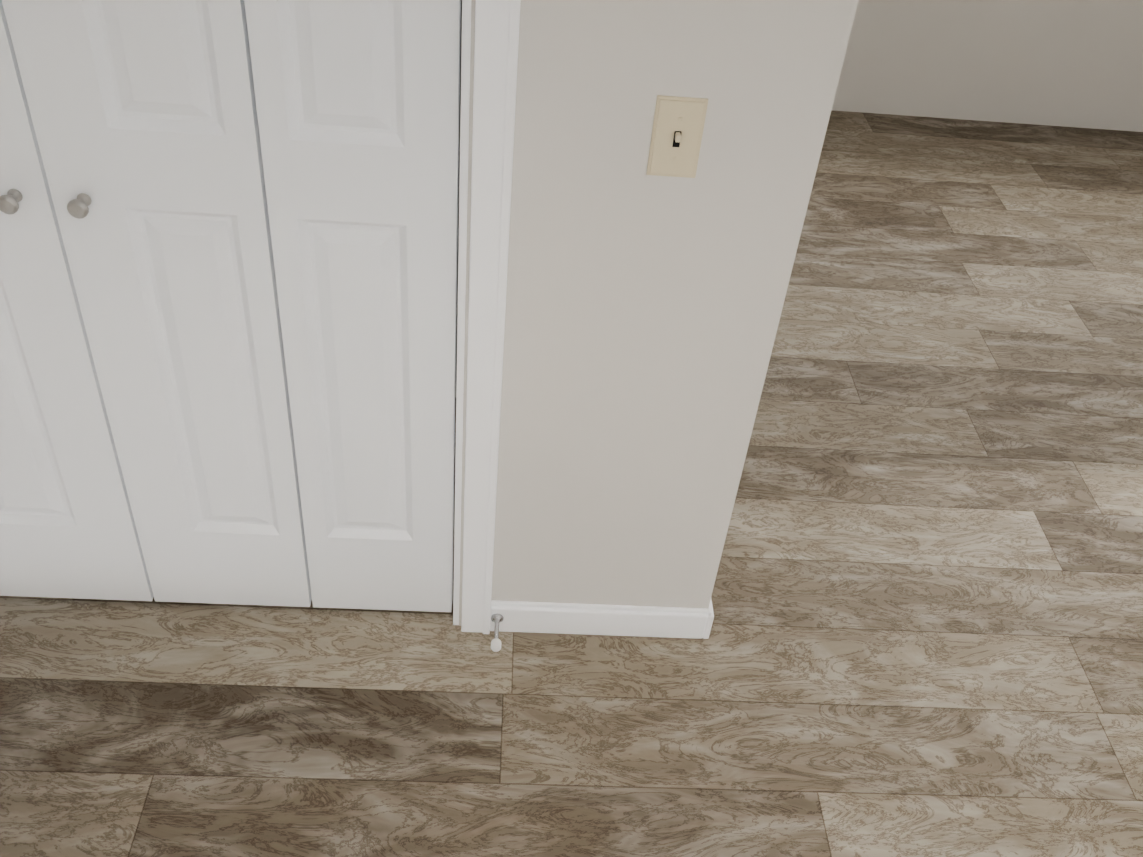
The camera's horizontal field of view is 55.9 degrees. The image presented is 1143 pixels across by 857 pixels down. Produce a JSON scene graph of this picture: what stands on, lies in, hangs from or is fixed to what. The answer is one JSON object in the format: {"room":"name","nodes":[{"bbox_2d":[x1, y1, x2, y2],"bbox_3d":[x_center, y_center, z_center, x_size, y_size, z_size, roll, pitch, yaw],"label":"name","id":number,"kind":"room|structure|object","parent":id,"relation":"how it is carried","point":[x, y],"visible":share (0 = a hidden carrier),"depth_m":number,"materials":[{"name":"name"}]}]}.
{"room":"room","nodes":[
{"label":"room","id":0,"kind":"room"},
{"bbox_2d":[455,0,461,396],"bbox_3d":[-0.607,-1.046,1.998,1.692,2.440,0.050,3,40,-4],"label":"wall","id":1,"kind":"structure","parent":0,"point":[458,191],"depth_m":2.40,"materials":[{"name":"grey paint"}]},
{"bbox_2d":[0,110,1142,856],"bbox_3d":[1.331,1.098,1.673,6.120,0.100,7.690,3,40,-4],"label":"floor","id":2,"kind":"structure","parent":0,"point":[924,638],"depth_m":2.19,"materials":[{"name":"wood"}]},
{"bbox_2d":[459,0,786,625],"bbox_3d":[-0.593,-0.585,1.452,1.692,2.440,0.120,3,40,-4],"label":"wall","id":3,"kind":"structure","parent":0,"point":[643,310],"depth_m":1.69,"materials":[{"name":"paint"}]},
{"bbox_2d":[0,0,460,611],"bbox_3d":[-0.769,-0.413,1.543,1.206,2.008,0.071,3,40,-4],"label":"bifold closet doors","id":4,"kind":"structure","parent":3,"relation":"in","point":[228,270],"depth_m":1.73,"materials":[{"name":"paint"}]},
{"bbox_2d":[453,0,470,624],"bbox_3d":[-0.769,-0.444,1.566,1.241,2.050,0.118,3,40,-4],"label":"door frame","id":5,"kind":"structure","parent":3,"relation":"attached to","point":[465,79],"depth_m":1.68,"materials":[{"name":"paint"}]},
{"bbox_2d":[461,0,520,633],"bbox_3d":[-0.765,-0.423,1.492,1.368,2.114,0.021,3,40,-4],"label":"trim","id":6,"kind":"structure","parent":3,"relation":"attached to","point":[497,22],"depth_m":1.66,"materials":[{"name":"paint"}]},
{"bbox_2d":[491,614,503,651],"bbox_3d":[-0.150,0.410,2.156,0.026,0.026,0.080,3,40,-4],"label":"door stop","id":7,"kind":"object","parent":3,"relation":"attached to","point":[496,619],"visible":1,"depth_m":2.15,"materials":[{"name":"grey metal"}]},
{"bbox_2d":[490,600,713,638],"bbox_3d":[0.062,0.392,2.208,0.456,0.085,0.013,3,40,-4],"label":"baseboard","id":8,"kind":"structure","parent":3,"relation":"attached to","point":[598,619],"depth_m":2.17,"materials":[{"name":"paint"}]},
{"bbox_2d":[646,95,707,177],"bbox_3d":[0.150,-0.410,1.528,0.072,0.120,0.018,3,40,-4],"label":"light switch","id":9,"kind":"object","parent":3,"relation":"attached to","point":[677,134],"visible":1,"depth_m":1.53,"materials":[{"name":"beige plastic"}]},
{"bbox_2d":[663,0,858,608],"bbox_3d":[0.284,-1.389,2.516,0.120,2.440,2.750,3,40,-4],"label":"wall","id":10,"kind":"structure","parent":0,"point":[814,35],"depth_m":1.68,"materials":[{"name":"paint"}]},
{"bbox_2d":[832,0,1142,131],"bbox_3d":[1.360,-2.271,3.697,5.720,2.440,0.150,3,40,-4],"label":"wall","id":11,"kind":"structure","parent":0,"point":[1072,63],"depth_m":4.29,"materials":[{"name":"paint"}]}
]}

